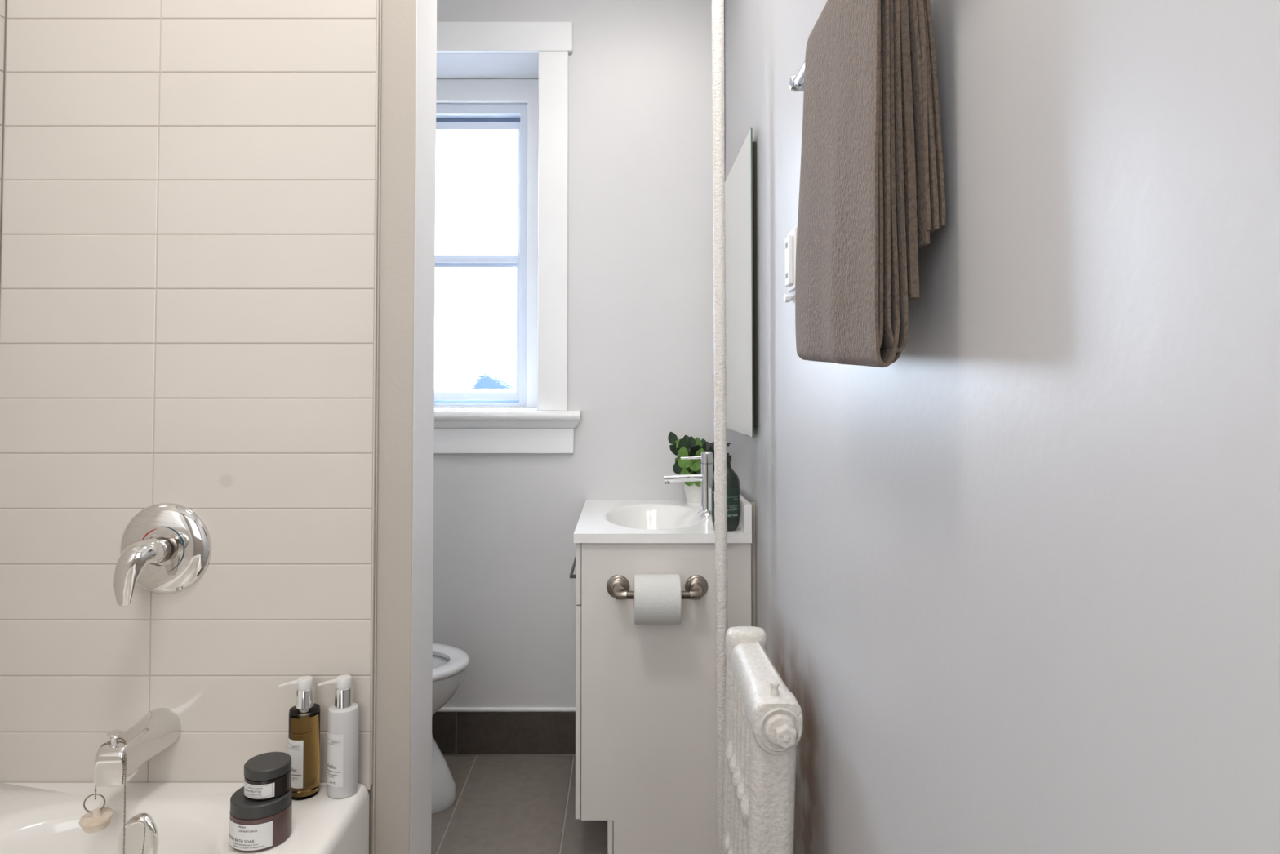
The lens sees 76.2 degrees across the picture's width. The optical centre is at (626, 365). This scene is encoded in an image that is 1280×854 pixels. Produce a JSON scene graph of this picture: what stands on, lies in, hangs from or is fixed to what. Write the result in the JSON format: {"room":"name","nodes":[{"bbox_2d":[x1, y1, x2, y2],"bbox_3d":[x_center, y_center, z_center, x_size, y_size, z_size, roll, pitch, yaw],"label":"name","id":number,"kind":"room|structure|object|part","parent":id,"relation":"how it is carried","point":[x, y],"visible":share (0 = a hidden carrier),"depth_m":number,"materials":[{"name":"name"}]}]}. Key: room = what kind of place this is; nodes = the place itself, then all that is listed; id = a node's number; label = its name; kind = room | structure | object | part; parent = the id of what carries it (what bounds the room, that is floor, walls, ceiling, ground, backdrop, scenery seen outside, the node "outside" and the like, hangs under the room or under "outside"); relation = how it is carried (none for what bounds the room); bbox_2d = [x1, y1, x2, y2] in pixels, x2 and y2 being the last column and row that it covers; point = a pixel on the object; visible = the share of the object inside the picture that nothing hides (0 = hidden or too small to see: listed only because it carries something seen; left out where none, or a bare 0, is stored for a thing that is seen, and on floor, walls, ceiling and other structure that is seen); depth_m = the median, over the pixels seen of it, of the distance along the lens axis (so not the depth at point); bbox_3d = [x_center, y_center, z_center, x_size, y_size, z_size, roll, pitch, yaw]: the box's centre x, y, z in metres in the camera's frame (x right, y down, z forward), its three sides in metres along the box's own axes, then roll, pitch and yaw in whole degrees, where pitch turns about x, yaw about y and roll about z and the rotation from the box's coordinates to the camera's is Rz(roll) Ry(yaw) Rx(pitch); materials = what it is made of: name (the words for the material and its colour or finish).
{"room":"bathroom","nodes":[
{"label":"bathroom","id":0,"kind":"room"},
{"bbox_2d":[367,0,436,853],"bbox_3d":[-0.782,-0.097,1.606,0.775,2.753,0.165,0,-2,0],"label":"wall partition","id":1,"kind":"structure","parent":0,"point":[406,431],"depth_m":1.53,"materials":[{"name":"beige paint"}]},
{"bbox_2d":[0,0,377,789],"bbox_3d":[-0.814,-0.351,1.526,0.696,2.247,0.010,0,-2,0],"label":"wall tile","id":2,"kind":"structure","parent":1,"relation":"attached to","point":[187,285],"depth_m":1.51,"materials":[{"name":"tile"}]},
{"bbox_2d":[93,707,181,786],"bbox_3d":[-0.849,0.656,1.421,0.073,0.082,0.140,0,-2,0],"label":"tub spout","id":3,"kind":"object","parent":2,"relation":"attached to","point":[159,728],"visible":1,"depth_m":1.39,"materials":[{"name":"silver metal"}]},
{"bbox_2d":[79,737,127,853],"bbox_3d":[-0.864,0.870,1.341,0.072,0.484,0.073,0,-2,0],"label":"plug","id":4,"kind":"object","parent":3,"relation":"hanging from","point":[96,820],"visible":1,"depth_m":1.35,"materials":[{"name":"rubber"}]},
{"bbox_3d":[-0.846,0.870,1.345,0.079,0.484,0.041,-1,-2,40],"label":"bead chain","id":5,"kind":"part","parent":4,"relation":"part of","materials":[{"name":"metal"}]},
{"bbox_3d":[-0.859,0.626,1.371,0.022,0.024,0.022,0,-2,0],"label":"diverter knob","id":6,"kind":"part","parent":3,"relation":"part of","materials":[{"name":"silver metal"}]},
{"bbox_2d":[113,502,211,606],"bbox_3d":[-0.845,0.333,1.447,0.166,0.166,0.108,0,-2,0],"label":"shower valve","id":7,"kind":"object","parent":2,"relation":"attached to","point":[166,548],"visible":1,"depth_m":1.49,"materials":[{"name":"silver metal"}]},
{"bbox_3d":[-0.842,0.358,1.420,0.048,0.111,0.074,-1,-2,34],"label":"lever handle","id":8,"kind":"part","parent":7,"relation":"part of","materials":[{"name":"silver metal"}]},
{"bbox_2d":[369,0,382,853],"bbox_3d":[-0.463,-0.100,1.517,0.006,2.747,0.013,0,-2,0],"label":"trim","id":9,"kind":"structure","parent":1,"relation":"attached to","point":[379,38],"depth_m":1.51,"materials":[{"name":"white tile"}]},
{"bbox_2d":[431,755,607,853],"bbox_3d":[-0.417,1.321,1.056,1.705,0.120,4.187,0,-2,0],"label":"floor","id":10,"kind":"structure","parent":0,"point":[502,804],"depth_m":2.37,"materials":[{"name":"grey tile"}]},
{"bbox_2d":[0,782,368,853],"bbox_3d":[-0.814,0.992,0.681,0.695,0.514,1.599,0,-2,0],"label":"bathtub","id":11,"kind":"object","parent":10,"relation":"on","point":[36,818],"visible":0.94,"depth_m":1.39,"materials":[{"name":"white ceramic"}]},
{"bbox_3d":[-0.830,0.815,1.393,0.069,0.097,0.028,0,-2,0],"label":"overflow plate","id":12,"kind":"part","parent":11,"relation":"part of","materials":[{"name":"silver metal"}]},
{"bbox_2d":[229,785,292,852],"bbox_3d":[-0.583,0.717,1.305,0.091,0.071,0.092,0,-2,0],"label":"jar","id":13,"kind":"object","parent":11,"relation":"on","point":[255,826],"visible":0.94,"depth_m":1.27,"materials":[{"name":"brown glass"}]},
{"bbox_3d":[-0.583,0.691,1.306,0.090,0.020,0.090,0,-2,0],"label":"lid","id":14,"kind":"part","parent":13,"relation":"part of","materials":[{"name":"black plastic"}]},
{"bbox_2d":[244,751,291,800],"bbox_3d":[-0.575,0.658,1.311,0.070,0.048,0.070,0,-2,0],"label":"jar","id":15,"kind":"object","parent":13,"relation":"on","point":[267,775],"visible":1,"depth_m":1.29,"materials":[{"name":"black plastic"}]},
{"bbox_3d":[-0.575,0.642,1.311,0.070,0.016,0.070,0,-2,0],"label":"lid","id":16,"kind":"part","parent":15,"relation":"part of","materials":[{"name":"black plastic"}]},
{"bbox_2d":[278,675,320,799],"bbox_3d":[-0.577,0.655,1.448,0.066,0.203,0.053,0,-2,0],"label":"pump bottle","id":17,"kind":"object","parent":11,"relation":"on","point":[304,730],"visible":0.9,"depth_m":1.43,"materials":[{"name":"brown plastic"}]},
{"bbox_2d":[317,674,359,798],"bbox_3d":[-0.510,0.655,1.453,0.066,0.203,0.053,0,-2,0],"label":"pump bottle","id":18,"kind":"object","parent":11,"relation":"on","point":[343,716],"visible":1,"depth_m":1.43,"materials":[{"name":"white plastic"}]},
{"bbox_2d":[431,642,469,813],"bbox_3d":[-0.816,0.915,2.445,0.689,0.770,0.430,0,-2,0],"label":"toilet","id":19,"kind":"object","parent":10,"relation":"on","point":[450,663],"visible":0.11,"depth_m":2.40,"materials":[{"name":"white ceramic"}]},
{"bbox_3d":[-0.691,0.887,2.446,0.439,0.023,0.374,0,-2,0],"label":"seat","id":20,"kind":"part","parent":19,"relation":"part of","materials":[{"name":"white plastic"}]},
{"bbox_2d":[569,502,755,853],"bbox_3d":[0.090,0.835,2.435,0.500,0.931,0.627,0,-2,0],"label":"vanity cabinet","id":21,"kind":"object","parent":10,"relation":"on","point":[646,727],"visible":0.8,"depth_m":2.12,"materials":[{"name":"beige laminate"}]},
{"bbox_3d":[-0.146,0.600,2.449,0.029,0.010,0.270,0,-2,0],"label":"handle","id":22,"kind":"part","parent":21,"relation":"part of","materials":[{"name":"silver metal"}]},
{"bbox_3d":[-0.125,0.551,2.443,0.014,0.160,0.625,0,-2,0],"label":"drawer","id":23,"kind":"part","parent":21,"relation":"part of","materials":[{"name":"beige laminate"}]},
{"bbox_3d":[-0.125,0.908,2.433,0.014,0.546,0.625,0,-2,0],"label":"door","id":24,"kind":"part","parent":21,"relation":"part of","materials":[{"name":"beige laminate"}]},
{"bbox_3d":[-0.041,1.243,2.423,0.014,0.114,0.625,0,-2,0],"label":"kick panel","id":25,"kind":"part","parent":21,"relation":"part of","materials":[{"name":"beige laminate"}]},
{"bbox_2d":[606,574,707,599],"bbox_3d":[0.081,0.573,2.089,0.265,0.061,0.078,0,-2,0],"label":"toilet paper holder","id":26,"kind":"object","parent":21,"relation":"attached to","point":[617,586],"visible":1,"depth_m":2.11,"materials":[{"name":"silver metal"}]},
{"bbox_3d":[-0.021,0.573,2.089,0.061,0.061,0.078,0,-2,0],"label":"post","id":27,"kind":"part","parent":26,"relation":"part of","materials":[{"name":"silver metal"}]},
{"bbox_2d":[634,573,681,624],"bbox_3d":[0.078,0.588,2.062,0.116,0.122,0.122,0,-2,0],"label":"toilet paper roll","id":28,"kind":"object","parent":26,"relation":"on","point":[657,597],"visible":0.97,"depth_m":2.01,"materials":[{"name":"paper"}]},
{"bbox_3d":[0.183,0.573,2.089,0.061,0.061,0.078,0,-2,0],"label":"post","id":29,"kind":"part","parent":26,"relation":"part of","materials":[{"name":"silver metal"}]},
{"bbox_2d":[573,493,751,542],"bbox_3d":[0.095,0.457,2.446,0.462,0.175,0.658,0,-2,0],"label":"sink","id":30,"kind":"object","parent":21,"relation":"in","point":[600,521],"visible":0.67,"depth_m":2.30,"materials":[{"name":"ceramic"}]},
{"bbox_2d":[664,452,712,515],"bbox_3d":[0.193,0.351,2.443,0.156,0.186,0.060,0,-2,0],"label":"tap","id":31,"kind":"object","parent":30,"relation":"on","point":[705,477],"visible":0.92,"depth_m":2.43,"materials":[{"name":"silver metal"}]},
{"bbox_3d":[0.172,0.337,2.443,0.115,0.030,0.022,0,-2,0],"label":"spout","id":32,"kind":"part","parent":31,"relation":"part of","materials":[{"name":"silver metal"}]},
{"bbox_3d":[0.211,0.274,2.445,0.096,0.032,0.036,0,-2,0],"label":"lever","id":33,"kind":"part","parent":31,"relation":"part of","materials":[{"name":"silver metal"}]},
{"bbox_2d":[667,431,714,506],"bbox_3d":[0.232,0.331,2.652,0.192,0.237,0.109,0,-2,0],"label":"potted plant","id":34,"kind":"object","parent":30,"relation":"on","point":[687,446],"visible":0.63,"depth_m":2.62,"materials":[{"name":"green plant"}]},
{"bbox_3d":[0.232,0.411,2.654,0.095,0.078,0.095,0,-2,0],"label":"pot","id":35,"kind":"part","parent":34,"relation":"part of","materials":[{"name":"white ceramic"}]},
{"bbox_2d":[706,442,739,530],"bbox_3d":[0.265,0.321,2.190,0.081,0.230,0.076,-1,-2,39],"label":"soap bottle","id":36,"kind":"object","parent":30,"relation":"on","point":[732,479],"visible":0.63,"depth_m":2.16,"materials":[{"name":"green"}]},
{"bbox_2d":[711,0,728,853],"bbox_3d":[0.230,-0.087,2.003,0.039,2.749,0.032,0,-2,5],"label":"pipe","id":37,"kind":"object","parent":10,"relation":"on","point":[717,6],"visible":0.91,"depth_m":1.99,"materials":[{"name":"paint"}]},
{"bbox_2d":[720,626,803,853],"bbox_3d":[0.233,0.898,1.474,0.106,0.749,0.402,0,-2,0],"label":"radiator","id":38,"kind":"object","parent":10,"relation":"on","point":[763,726],"visible":1,"depth_m":1.34,"materials":[{"name":"metal"}]},
{"bbox_2d":[769,680,779,695],"bbox_3d":[0.244,0.532,1.343,0.016,0.025,0.016,0,-2,0],"label":"air vent","id":39,"kind":"object","parent":38,"relation":"attached to","point":[774,691],"depth_m":1.34,"materials":[{"name":"metal"}]},
{"bbox_2d":[432,0,724,706],"bbox_3d":[-0.415,-0.057,2.970,1.509,2.756,0.360,0,-2,0],"label":"wall","id":40,"kind":"structure","parent":0,"point":[641,350],"depth_m":2.79,"materials":[{"name":"paint"}]},
{"bbox_2d":[431,711,575,755],"bbox_3d":[-0.417,1.236,2.748,1.505,0.147,0.010,0,-2,0],"label":"baseboard","id":41,"kind":"structure","parent":40,"relation":"attached to","point":[455,733],"depth_m":2.74,"materials":[{"name":"brown tile"}]},
{"bbox_2d":[436,706,575,711],"bbox_3d":[-0.417,1.156,2.749,1.505,0.015,0.015,0,-2,0],"label":"trim","id":42,"kind":"structure","parent":40,"relation":"attached to","point":[442,708],"depth_m":2.74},
{"bbox_2d":[433,22,581,453],"bbox_3d":[-0.599,-0.436,2.985,0.893,1.475,0.491,0,-2,0],"label":"window","id":43,"kind":"structure","parent":40,"relation":"in","point":[501,204],"depth_m":3.04,"materials":[{"name":"white wood"}]},
{"bbox_3d":[-0.604,-0.145,3.062,0.390,0.489,0.003,0,-2,0],"label":"pane","id":44,"kind":"part","parent":43,"relation":"part of","materials":[{"name":"glass"}]},
{"bbox_3d":[-0.602,-0.657,3.090,0.394,0.481,0.003,0,-2,0],"label":"pane","id":45,"kind":"part","parent":43,"relation":"part of","materials":[{"name":"glass"}]},
{"bbox_3d":[-0.603,-0.138,3.062,0.410,0.532,0.015,0,-2,0],"label":"sash","id":46,"kind":"part","parent":43,"relation":"part of","materials":[{"name":"clear glass"}]},
{"bbox_3d":[-0.603,-0.648,3.091,0.410,0.552,0.011,0,-2,0],"label":"sash","id":47,"kind":"part","parent":43,"relation":"part of","materials":[{"name":"clear glass"}]},
{"bbox_3d":[-0.602,-0.417,3.083,0.466,1.133,0.075,0,-2,0],"label":"frame","id":48,"kind":"part","parent":43,"relation":"part of","materials":[{"name":"white metal"}]},
{"bbox_3d":[-0.602,0.158,2.944,0.595,0.012,0.320,0,-2,0],"label":"sill","id":49,"kind":"part","parent":43,"relation":"part of","materials":[{"name":"white wood"}]},
{"bbox_3d":[-0.602,-0.457,3.079,0.596,1.226,0.105,0,-2,0],"label":"frame","id":50,"kind":"part","parent":43,"relation":"part of","materials":[{"name":"white wood"}]},
{"bbox_3d":[-0.602,-1.129,2.807,0.836,0.101,0.026,0,-2,0],"label":"head casing","id":51,"kind":"part","parent":43,"relation":"part of","materials":[{"name":"white wood"}]},
{"bbox_3d":[-0.249,-0.463,2.791,0.101,1.230,0.020,0,-2,0],"label":"casing","id":52,"kind":"part","parent":43,"relation":"part of","materials":[{"name":"white wood"}]},
{"bbox_2d":[724,0,1279,853],"bbox_3d":[0.410,-0.111,1.097,0.150,2.756,4.187,0,-2,0],"label":"wall","id":53,"kind":"structure","parent":0,"point":[1017,573],"depth_m":0.64,"materials":[{"name":"paint"}]},
{"bbox_2d":[724,128,757,437],"bbox_3d":[0.331,-0.208,2.406,0.020,0.800,0.602,0,-2,0],"label":"wall mirror","id":54,"kind":"object","parent":53,"relation":"attached to","point":[740,184],"visible":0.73,"depth_m":2.27,"materials":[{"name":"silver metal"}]},
{"bbox_2d":[783,226,797,302],"bbox_3d":[0.326,-0.200,1.626,0.018,0.142,0.072,0,-2,0],"label":"wall outlet","id":55,"kind":"object","parent":53,"relation":"attached to","point":[791,240],"visible":0.93,"depth_m":1.61,"materials":[{"name":"white plastic"}]},
{"bbox_3d":[0.325,-0.136,1.643,0.018,0.016,0.016,0,-2,0],"label":"night light knob","id":56,"kind":"part","parent":55,"relation":"part of","materials":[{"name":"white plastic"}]},
{"bbox_2d":[784,234,793,286],"bbox_3d":[0.324,-0.209,1.629,0.008,0.098,0.044,0,-2,0],"label":"socket","id":57,"kind":"object","parent":55,"relation":"attached to","point":[789,239],"depth_m":1.61,"materials":[{"name":"white plastic"}]},
{"bbox_3d":[0.332,-0.210,1.627,0.006,0.120,0.072,0,-2,0],"label":"plate","id":58,"kind":"part","parent":55,"relation":"part of","materials":[{"name":"white plastic"}]},
{"bbox_2d":[789,60,804,92],"bbox_3d":[0.297,-0.459,0.950,0.075,0.044,0.741,0,-2,0],"label":"towel bar","id":59,"kind":"object","parent":53,"relation":"attached to","point":[796,82],"visible":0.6,"depth_m":1.28,"materials":[{"name":"silver metal"}]},
{"bbox_2d":[795,0,945,367],"bbox_3d":[0.283,-0.235,1.010,0.084,0.484,0.378,0,-2,0],"label":"bath towel","id":60,"kind":"object","parent":59,"relation":"hanging from","point":[872,194],"visible":1,"depth_m":0.85,"materials":[{"name":"brown fabric"}]},
{"bbox_3d":[-1.220,-0.111,1.097,0.100,2.756,4.187,0,-2,0],"label":"wall","id":61,"kind":"structure","parent":0,"visible":0},
{"bbox_2d":[0,0,6,283],"bbox_3d":[-1.166,-0.374,0.721,0.008,2.247,1.620,0,-2,0],"label":"tiled wall","id":62,"kind":"structure","parent":61,"relation":"attached to","point":[2,2],"depth_m":1.52,"materials":[{"name":"tile"}]}
]}

